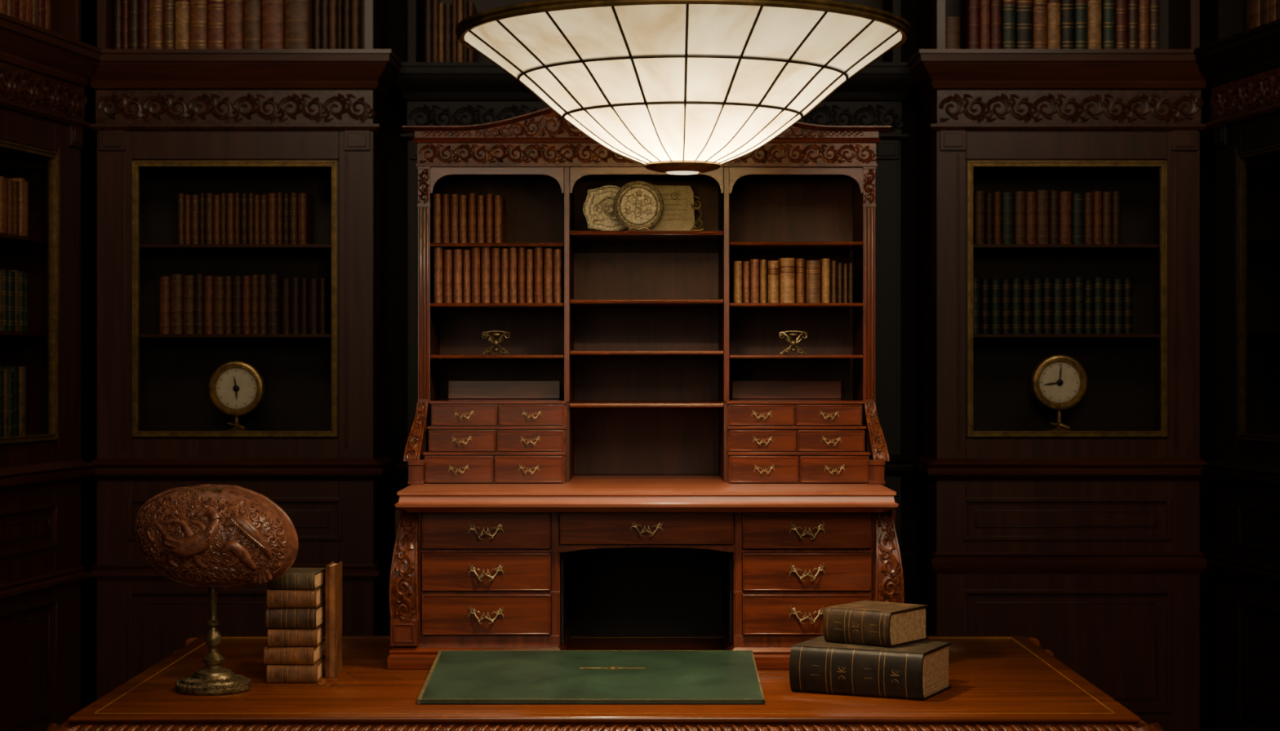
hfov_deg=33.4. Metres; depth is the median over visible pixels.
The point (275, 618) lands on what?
book
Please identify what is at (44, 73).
bookcase
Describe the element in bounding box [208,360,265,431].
clock
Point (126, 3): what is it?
book
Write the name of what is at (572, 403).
shelf
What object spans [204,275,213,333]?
book
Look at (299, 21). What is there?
book
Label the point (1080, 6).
book
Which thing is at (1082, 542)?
bookcase
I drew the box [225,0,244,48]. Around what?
book
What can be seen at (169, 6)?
book
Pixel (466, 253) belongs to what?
book
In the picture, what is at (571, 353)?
shelf
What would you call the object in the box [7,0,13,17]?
book
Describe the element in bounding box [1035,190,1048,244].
book
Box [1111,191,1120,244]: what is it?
book
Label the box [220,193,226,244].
book
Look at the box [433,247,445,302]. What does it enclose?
book
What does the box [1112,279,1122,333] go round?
book
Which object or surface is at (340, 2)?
book
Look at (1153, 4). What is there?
book
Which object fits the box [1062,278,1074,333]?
book
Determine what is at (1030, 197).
book
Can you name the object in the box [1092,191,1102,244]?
book
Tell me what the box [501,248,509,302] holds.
book
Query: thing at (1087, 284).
book
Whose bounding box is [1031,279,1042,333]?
book
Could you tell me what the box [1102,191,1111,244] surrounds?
book
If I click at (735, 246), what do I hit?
shelf
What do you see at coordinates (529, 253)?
book
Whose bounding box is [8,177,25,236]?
book
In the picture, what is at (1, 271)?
book
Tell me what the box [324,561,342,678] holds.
book
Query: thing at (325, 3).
book
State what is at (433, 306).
shelf
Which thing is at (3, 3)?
book
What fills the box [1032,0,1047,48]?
book
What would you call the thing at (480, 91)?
bookcase
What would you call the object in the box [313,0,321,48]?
book
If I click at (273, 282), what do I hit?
book
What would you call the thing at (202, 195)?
book
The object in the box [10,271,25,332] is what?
book
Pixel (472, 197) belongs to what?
book
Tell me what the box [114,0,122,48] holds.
book
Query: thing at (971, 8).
book
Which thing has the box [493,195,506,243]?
book
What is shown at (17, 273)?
book
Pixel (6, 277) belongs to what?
book
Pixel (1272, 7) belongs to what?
book
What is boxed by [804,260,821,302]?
book
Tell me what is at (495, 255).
book
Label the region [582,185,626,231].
tray
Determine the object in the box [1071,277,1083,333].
book
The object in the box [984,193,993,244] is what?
book
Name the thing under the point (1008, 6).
book
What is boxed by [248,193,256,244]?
book
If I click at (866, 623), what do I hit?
book
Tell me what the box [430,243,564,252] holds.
shelf
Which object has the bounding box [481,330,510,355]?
ornament
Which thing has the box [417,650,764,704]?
desk pad
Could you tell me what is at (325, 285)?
book
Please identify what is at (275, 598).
book
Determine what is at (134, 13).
book
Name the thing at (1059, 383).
clock
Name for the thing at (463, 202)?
book
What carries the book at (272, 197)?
on the bookcase at (170, 122)
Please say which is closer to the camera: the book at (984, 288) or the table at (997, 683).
the table at (997, 683)
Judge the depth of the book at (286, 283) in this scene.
7.16 m
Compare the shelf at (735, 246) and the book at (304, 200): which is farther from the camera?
the book at (304, 200)
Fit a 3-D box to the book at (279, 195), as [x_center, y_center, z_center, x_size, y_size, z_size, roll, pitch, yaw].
[-1.203,-0.490,7.184,0.020,0.174,0.144,0,0,0]
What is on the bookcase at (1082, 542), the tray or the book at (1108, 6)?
the book at (1108, 6)
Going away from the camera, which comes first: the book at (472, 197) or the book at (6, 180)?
the book at (472, 197)
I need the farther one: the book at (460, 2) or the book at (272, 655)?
the book at (460, 2)
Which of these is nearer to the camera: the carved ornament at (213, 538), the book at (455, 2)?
the carved ornament at (213, 538)
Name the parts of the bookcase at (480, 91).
waist moulding, cornice, panel, dado moulding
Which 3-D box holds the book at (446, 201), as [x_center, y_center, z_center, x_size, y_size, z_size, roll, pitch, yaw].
[-0.360,-0.272,4.013,0.014,0.090,0.134,0,0,0]
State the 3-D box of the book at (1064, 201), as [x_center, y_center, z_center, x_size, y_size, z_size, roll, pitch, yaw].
[1.421,-0.492,7.186,0.040,0.178,0.146,0,0,0]
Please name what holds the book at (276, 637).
on the book at (272, 655)
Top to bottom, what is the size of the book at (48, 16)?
0.230 m
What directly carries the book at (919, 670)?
on the table at (997, 683)
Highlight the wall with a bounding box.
[80,0,1215,722]
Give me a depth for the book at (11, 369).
6.58 m
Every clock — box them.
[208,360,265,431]
[1031,355,1088,431]
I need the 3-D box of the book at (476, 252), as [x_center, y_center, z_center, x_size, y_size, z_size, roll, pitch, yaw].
[-0.305,-0.167,4.013,0.017,0.102,0.134,0,0,0]
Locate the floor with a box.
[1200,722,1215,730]
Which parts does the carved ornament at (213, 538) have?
stem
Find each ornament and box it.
[133,484,298,696]
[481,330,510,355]
[778,330,807,355]
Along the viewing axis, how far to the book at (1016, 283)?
7.12 m
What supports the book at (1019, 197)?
on the bookcase at (1082, 542)
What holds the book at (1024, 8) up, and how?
on the bookcase at (1082, 542)
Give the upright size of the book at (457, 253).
0.099 m
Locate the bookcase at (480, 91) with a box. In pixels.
[395,0,914,635]
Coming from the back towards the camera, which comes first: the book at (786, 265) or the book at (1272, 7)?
the book at (1272, 7)
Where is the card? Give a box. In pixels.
[649,185,694,231]
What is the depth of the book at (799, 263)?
3.95 m
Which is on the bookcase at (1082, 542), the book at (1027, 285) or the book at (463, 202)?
the book at (1027, 285)
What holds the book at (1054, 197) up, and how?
on the bookcase at (1082, 542)
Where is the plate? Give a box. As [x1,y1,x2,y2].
[613,180,663,231]
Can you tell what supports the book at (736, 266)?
on the secretary desk at (644, 455)
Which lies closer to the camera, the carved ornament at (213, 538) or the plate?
the carved ornament at (213, 538)
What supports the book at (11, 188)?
on the bookcase at (44, 73)
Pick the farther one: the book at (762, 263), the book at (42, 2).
the book at (42, 2)
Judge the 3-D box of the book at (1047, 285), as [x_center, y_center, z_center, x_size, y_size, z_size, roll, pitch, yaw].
[1.362,-0.199,7.182,0.032,0.187,0.141,0,0,0]
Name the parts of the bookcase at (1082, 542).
panel, cornice, waist moulding, shelf, shelf, door, door frame, dado moulding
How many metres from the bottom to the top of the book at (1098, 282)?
0.188 m
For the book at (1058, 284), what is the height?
0.184 m
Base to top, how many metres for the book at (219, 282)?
0.192 m
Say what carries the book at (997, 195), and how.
on the bookcase at (1082, 542)
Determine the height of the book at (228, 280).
0.192 m
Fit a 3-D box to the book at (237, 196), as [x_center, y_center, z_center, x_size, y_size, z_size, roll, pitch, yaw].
[-1.345,-0.489,7.184,0.018,0.173,0.148,0,0,0]
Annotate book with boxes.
[0,0,7,14]
[0,176,4,233]
[0,269,8,331]
[0,270,3,331]
[0,366,19,436]
[0,369,8,437]
[0,370,4,437]
[4,177,8,234]
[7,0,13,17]
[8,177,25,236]
[8,180,13,235]
[8,271,15,331]
[8,372,14,436]
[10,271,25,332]
[13,0,20,19]
[13,181,19,235]
[14,271,19,331]
[18,366,26,435]
[19,0,26,21]
[22,181,28,236]
[26,0,33,23]
[32,0,39,26]
[40,0,45,28]
[45,0,51,30]
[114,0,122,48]
[122,0,129,48]
[128,0,139,48]
[139,0,148,48]
[148,0,164,48]
[159,276,170,333]
[163,0,175,48]
[170,274,186,333]
[174,0,190,48]
[177,193,186,244]
[182,275,195,333]
[184,195,191,244]
[189,0,208,48]
[191,195,199,244]
[195,274,207,333]
[199,192,205,244]
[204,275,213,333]
[205,193,215,244]
[208,0,226,48]
[213,195,220,244]
[213,276,224,333]
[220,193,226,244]
[224,276,232,333]
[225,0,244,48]
[226,193,234,244]
[232,276,242,333]
[234,192,240,244]
[240,193,248,244]
[242,275,250,333]
[243,0,262,48]
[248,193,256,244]
[250,275,259,333]
[253,195,260,244]
[258,275,266,333]
[260,195,267,244]
[262,0,284,48]
[263,640,324,665]
[265,602,324,629]
[266,275,284,333]
[266,585,324,608]
[266,657,324,683]
[267,193,276,244]
[267,568,324,590]
[267,623,324,647]
[276,192,283,244]
[281,279,291,333]
[283,193,289,244]
[284,0,314,48]
[289,192,297,244]
[290,277,300,333]
[297,193,312,244]
[300,278,308,333]
[308,279,319,333]
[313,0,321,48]
[319,278,331,333]
[320,0,328,48]
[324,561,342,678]
[328,0,337,48]
[337,0,343,48]
[343,0,351,48]
[351,0,359,48]
[360,0,364,48]
[424,0,432,62]
[432,0,440,62]
[433,193,442,243]
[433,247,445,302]
[438,3,444,62]
[441,194,450,243]
[443,249,453,302]
[444,4,452,62]
[450,194,459,243]
[452,0,457,62]
[453,248,462,302]
[457,0,463,62]
[458,195,467,243]
[462,249,471,302]
[463,0,468,62]
[467,2,476,62]
[467,193,477,243]
[471,247,481,302]
[476,195,484,243]
[480,246,491,302]
[484,194,493,243]
[490,248,501,302]
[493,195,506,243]
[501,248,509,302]
[509,247,517,302]
[517,247,526,302]
[525,249,533,302]
[533,247,543,302]
[543,248,553,302]
[553,249,564,302]
[731,261,742,302]
[742,261,750,302]
[749,259,759,302]
[759,259,766,302]
[766,260,778,302]
[777,257,795,302]
[789,635,951,700]
[795,258,804,302]
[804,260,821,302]
[820,258,830,302]
[822,600,928,647]
[830,260,836,302]
[836,263,842,302]
[842,263,847,302]
[847,262,853,302]
[946,16,959,48]
[962,0,979,48]
[973,191,984,244]
[973,278,980,333]
[979,0,990,48]
[979,280,990,333]
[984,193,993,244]
[990,0,1001,48]
[990,280,1000,333]
[991,191,1000,244]
[1000,191,1013,244]
[1000,279,1011,333]
[1001,0,1015,48]
[1011,278,1022,333]
[1013,191,1025,244]
[1015,0,1032,48]
[1022,280,1032,333]
[1025,191,1035,244]
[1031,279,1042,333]
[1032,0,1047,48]
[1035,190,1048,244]
[1040,278,1053,333]
[1046,0,1060,48]
[1048,191,1059,244]
[1052,279,1063,333]
[1058,191,1071,244]
[1060,0,1074,48]
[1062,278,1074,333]
[1071,193,1084,244]
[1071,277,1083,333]
[1074,0,1087,48]
[1083,280,1093,333]
[1084,192,1093,244]
[1085,277,1103,333]
[1087,0,1101,48]
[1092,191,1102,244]
[1101,0,1115,48]
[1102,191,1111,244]
[1103,279,1112,333]
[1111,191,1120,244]
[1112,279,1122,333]
[1115,0,1127,48]
[1122,278,1132,333]
[1127,0,1137,48]
[1137,0,1149,48]
[1149,0,1159,48]
[1245,0,1253,30]
[1253,0,1259,27]
[1259,0,1268,26]
[1267,0,1275,22]
[1275,0,1279,20]
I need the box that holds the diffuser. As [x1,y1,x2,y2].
[666,171,698,174]
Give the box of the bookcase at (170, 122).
[88,0,401,700]
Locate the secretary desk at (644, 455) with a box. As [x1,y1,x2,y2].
[387,107,904,670]
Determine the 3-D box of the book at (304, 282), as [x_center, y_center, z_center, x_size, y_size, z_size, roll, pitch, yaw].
[-1.129,-0.199,7.232,0.025,0.187,0.142,0,0,0]
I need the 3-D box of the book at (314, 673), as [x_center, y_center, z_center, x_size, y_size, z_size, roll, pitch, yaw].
[-0.577,0.511,3.582,0.084,0.030,0.106,0,0,-1]
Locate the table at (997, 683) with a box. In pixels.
[44,635,1164,730]
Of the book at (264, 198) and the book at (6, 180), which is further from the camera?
the book at (264, 198)
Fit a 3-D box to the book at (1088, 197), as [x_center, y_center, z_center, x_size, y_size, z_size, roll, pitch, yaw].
[1.498,-0.490,7.185,0.028,0.174,0.149,0,0,0]
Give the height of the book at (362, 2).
0.260 m
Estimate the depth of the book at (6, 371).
6.51 m
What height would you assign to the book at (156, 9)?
0.248 m
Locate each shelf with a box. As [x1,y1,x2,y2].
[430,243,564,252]
[430,302,564,310]
[430,355,564,359]
[569,231,723,242]
[569,299,723,306]
[569,351,723,355]
[569,400,723,407]
[729,241,862,252]
[729,302,862,310]
[729,355,862,359]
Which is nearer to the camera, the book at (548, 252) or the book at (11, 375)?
the book at (548, 252)
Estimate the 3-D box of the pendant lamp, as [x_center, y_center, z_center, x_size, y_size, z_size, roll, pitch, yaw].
[0.066,-1.054,3.300,0.700,1.517,0.700,0,0,44]
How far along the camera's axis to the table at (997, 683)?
3.31 m
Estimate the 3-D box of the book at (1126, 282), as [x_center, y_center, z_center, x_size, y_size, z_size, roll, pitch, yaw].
[1.629,-0.198,7.183,0.030,0.186,0.148,0,0,0]
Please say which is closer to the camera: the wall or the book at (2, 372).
the book at (2, 372)
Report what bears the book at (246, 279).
on the bookcase at (170, 122)
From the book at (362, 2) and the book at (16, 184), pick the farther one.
the book at (362, 2)
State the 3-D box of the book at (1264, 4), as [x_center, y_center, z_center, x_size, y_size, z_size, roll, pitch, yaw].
[2.026,-1.142,6.720,0.144,0.223,0.060,0,0,-9]
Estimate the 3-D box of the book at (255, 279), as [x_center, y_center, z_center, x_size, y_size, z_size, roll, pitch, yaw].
[-1.286,-0.204,7.185,0.026,0.197,0.146,0,0,0]
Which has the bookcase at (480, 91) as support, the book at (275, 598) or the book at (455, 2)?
the book at (455, 2)
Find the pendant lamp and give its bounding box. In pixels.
[455,0,911,174]
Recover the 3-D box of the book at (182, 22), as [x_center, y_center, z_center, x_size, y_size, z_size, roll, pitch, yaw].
[-1.516,-1.162,7.128,0.047,0.264,0.151,0,0,0]
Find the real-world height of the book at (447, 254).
0.099 m
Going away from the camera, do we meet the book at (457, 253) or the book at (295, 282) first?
the book at (457, 253)
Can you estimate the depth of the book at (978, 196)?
7.11 m
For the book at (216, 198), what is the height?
0.166 m
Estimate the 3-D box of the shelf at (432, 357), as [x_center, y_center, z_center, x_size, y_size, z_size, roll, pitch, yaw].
[-0.263,-0.017,4.059,0.245,0.006,0.256,0,0,0]
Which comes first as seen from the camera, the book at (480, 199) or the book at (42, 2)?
the book at (480, 199)
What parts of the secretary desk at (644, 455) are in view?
drawer, handle, drawer, handle, handle, drawer, handle, handle, handle, drawer, drawer, drawer, arched rail, letter rail, drawer, handle, drawer, handle, drawer, handle, drawer, handle, arched rail, cornice, drawer, handle, drawer, handle, drawer, handle, letter rail, arched rail, drawer, drawer, drawer, handle, handle, handle, drawer, handle, drawer, handle, drawer, handle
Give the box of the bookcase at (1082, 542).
[907,0,1208,730]
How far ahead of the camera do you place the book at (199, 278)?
7.11 m
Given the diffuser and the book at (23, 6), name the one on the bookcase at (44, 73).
the book at (23, 6)
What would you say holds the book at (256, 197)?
on the bookcase at (170, 122)
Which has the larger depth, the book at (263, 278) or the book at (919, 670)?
the book at (263, 278)
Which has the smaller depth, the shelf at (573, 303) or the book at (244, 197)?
the shelf at (573, 303)
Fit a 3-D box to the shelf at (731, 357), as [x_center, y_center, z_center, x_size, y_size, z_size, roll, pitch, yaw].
[0.288,-0.017,4.059,0.245,0.006,0.256,0,0,0]
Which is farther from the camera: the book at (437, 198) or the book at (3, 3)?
the book at (3, 3)
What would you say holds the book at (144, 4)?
on the bookcase at (170, 122)
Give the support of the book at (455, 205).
on the secretary desk at (644, 455)
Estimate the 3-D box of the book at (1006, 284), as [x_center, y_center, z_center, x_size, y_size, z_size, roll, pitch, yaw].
[1.223,-0.196,7.186,0.033,0.182,0.151,0,0,0]
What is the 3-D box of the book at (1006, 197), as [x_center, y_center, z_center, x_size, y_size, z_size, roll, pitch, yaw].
[1.228,-0.491,7.186,0.042,0.176,0.150,0,0,0]
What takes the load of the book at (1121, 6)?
on the bookcase at (1082, 542)
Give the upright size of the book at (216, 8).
0.251 m
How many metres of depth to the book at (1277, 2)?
6.60 m
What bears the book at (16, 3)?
on the bookcase at (44, 73)
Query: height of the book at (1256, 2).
0.221 m
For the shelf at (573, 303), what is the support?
attached to the secretary desk at (644, 455)
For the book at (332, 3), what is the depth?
7.11 m
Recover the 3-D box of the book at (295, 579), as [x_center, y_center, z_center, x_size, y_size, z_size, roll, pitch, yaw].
[-0.575,0.358,3.582,0.078,0.027,0.106,0,0,2]
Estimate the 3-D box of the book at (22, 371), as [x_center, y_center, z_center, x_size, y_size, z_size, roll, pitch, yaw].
[-1.981,0.112,6.640,0.144,0.218,0.044,0,0,9]
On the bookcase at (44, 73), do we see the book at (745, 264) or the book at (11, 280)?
the book at (11, 280)
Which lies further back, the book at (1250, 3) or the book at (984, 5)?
the book at (984, 5)
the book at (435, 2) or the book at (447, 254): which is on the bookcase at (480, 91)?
the book at (435, 2)
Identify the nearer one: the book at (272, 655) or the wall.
the book at (272, 655)
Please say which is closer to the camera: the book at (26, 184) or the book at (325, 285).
the book at (26, 184)
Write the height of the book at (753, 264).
0.081 m
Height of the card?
0.088 m
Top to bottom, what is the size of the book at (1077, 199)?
0.172 m
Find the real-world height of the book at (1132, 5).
0.257 m
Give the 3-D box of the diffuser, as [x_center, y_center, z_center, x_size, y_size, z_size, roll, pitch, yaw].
[0.066,-0.298,3.300,0.051,0.005,0.051,0,0,0]
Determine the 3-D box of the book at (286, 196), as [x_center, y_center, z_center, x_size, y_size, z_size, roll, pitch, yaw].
[-1.182,-0.488,7.184,0.021,0.171,0.147,0,0,0]
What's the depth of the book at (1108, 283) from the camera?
7.12 m
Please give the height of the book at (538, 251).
0.103 m
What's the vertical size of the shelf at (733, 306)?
0.006 m
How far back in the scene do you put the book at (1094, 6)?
7.06 m
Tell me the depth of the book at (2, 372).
6.47 m
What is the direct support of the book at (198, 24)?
on the bookcase at (170, 122)
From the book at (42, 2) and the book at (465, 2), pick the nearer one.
the book at (42, 2)
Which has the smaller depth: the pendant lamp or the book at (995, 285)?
the pendant lamp
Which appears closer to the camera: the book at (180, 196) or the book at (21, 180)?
the book at (21, 180)
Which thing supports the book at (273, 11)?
on the bookcase at (170, 122)
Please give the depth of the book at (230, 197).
7.11 m
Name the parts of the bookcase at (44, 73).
shelf, shelf, door, door frame, dado moulding, waist moulding, cornice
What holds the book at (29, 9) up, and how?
on the bookcase at (44, 73)
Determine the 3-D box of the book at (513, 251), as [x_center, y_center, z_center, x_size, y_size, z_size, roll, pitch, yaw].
[-0.235,-0.167,4.014,0.014,0.102,0.136,0,0,0]
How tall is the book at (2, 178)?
0.172 m
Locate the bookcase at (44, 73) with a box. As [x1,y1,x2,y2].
[0,0,102,730]
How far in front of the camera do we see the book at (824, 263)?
3.95 m
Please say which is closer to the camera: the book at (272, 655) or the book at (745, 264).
the book at (272, 655)
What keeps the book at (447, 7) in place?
on the bookcase at (480, 91)
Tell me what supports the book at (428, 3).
on the bookcase at (480, 91)
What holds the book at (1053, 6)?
on the bookcase at (1082, 542)
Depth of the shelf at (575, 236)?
3.98 m
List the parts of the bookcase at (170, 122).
door frame, dado moulding, door, shelf, shelf, panel, waist moulding, cornice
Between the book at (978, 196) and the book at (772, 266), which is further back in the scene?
the book at (978, 196)
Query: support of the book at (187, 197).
on the bookcase at (170, 122)
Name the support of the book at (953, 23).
on the bookcase at (1082, 542)
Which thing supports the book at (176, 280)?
on the bookcase at (170, 122)
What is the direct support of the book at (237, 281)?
on the bookcase at (170, 122)
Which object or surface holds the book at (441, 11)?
on the bookcase at (480, 91)
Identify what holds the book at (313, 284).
on the bookcase at (170, 122)
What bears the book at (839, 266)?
on the secretary desk at (644, 455)
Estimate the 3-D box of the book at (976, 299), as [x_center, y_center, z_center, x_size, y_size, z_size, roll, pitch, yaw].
[1.119,-0.199,7.187,0.032,0.187,0.149,0,0,0]
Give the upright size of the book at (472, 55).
0.226 m
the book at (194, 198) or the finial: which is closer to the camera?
the finial
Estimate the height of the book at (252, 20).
0.289 m
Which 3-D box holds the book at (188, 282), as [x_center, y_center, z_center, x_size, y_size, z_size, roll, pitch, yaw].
[-1.507,-0.203,7.187,0.038,0.196,0.150,0,0,0]
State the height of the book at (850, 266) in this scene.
0.075 m
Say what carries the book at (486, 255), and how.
on the secretary desk at (644, 455)
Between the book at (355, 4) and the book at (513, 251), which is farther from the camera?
the book at (355, 4)
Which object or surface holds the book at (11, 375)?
on the bookcase at (44, 73)
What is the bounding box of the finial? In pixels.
[690,195,703,231]
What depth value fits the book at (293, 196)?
7.11 m
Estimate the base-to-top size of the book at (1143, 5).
0.242 m
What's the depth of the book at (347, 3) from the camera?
7.12 m
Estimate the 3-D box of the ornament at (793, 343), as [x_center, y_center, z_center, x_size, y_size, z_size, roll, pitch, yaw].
[0.285,-0.042,3.963,0.054,0.045,0.022,0,0,0]
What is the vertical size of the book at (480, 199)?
0.088 m
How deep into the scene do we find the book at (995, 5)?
7.06 m
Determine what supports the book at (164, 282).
on the bookcase at (170, 122)
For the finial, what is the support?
on the secretary desk at (644, 455)
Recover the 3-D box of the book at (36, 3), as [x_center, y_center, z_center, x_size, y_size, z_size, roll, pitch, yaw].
[-1.968,-1.145,6.747,0.141,0.230,0.045,0,0,9]
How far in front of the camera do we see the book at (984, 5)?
7.06 m
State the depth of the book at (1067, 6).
7.07 m
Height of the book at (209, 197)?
0.171 m

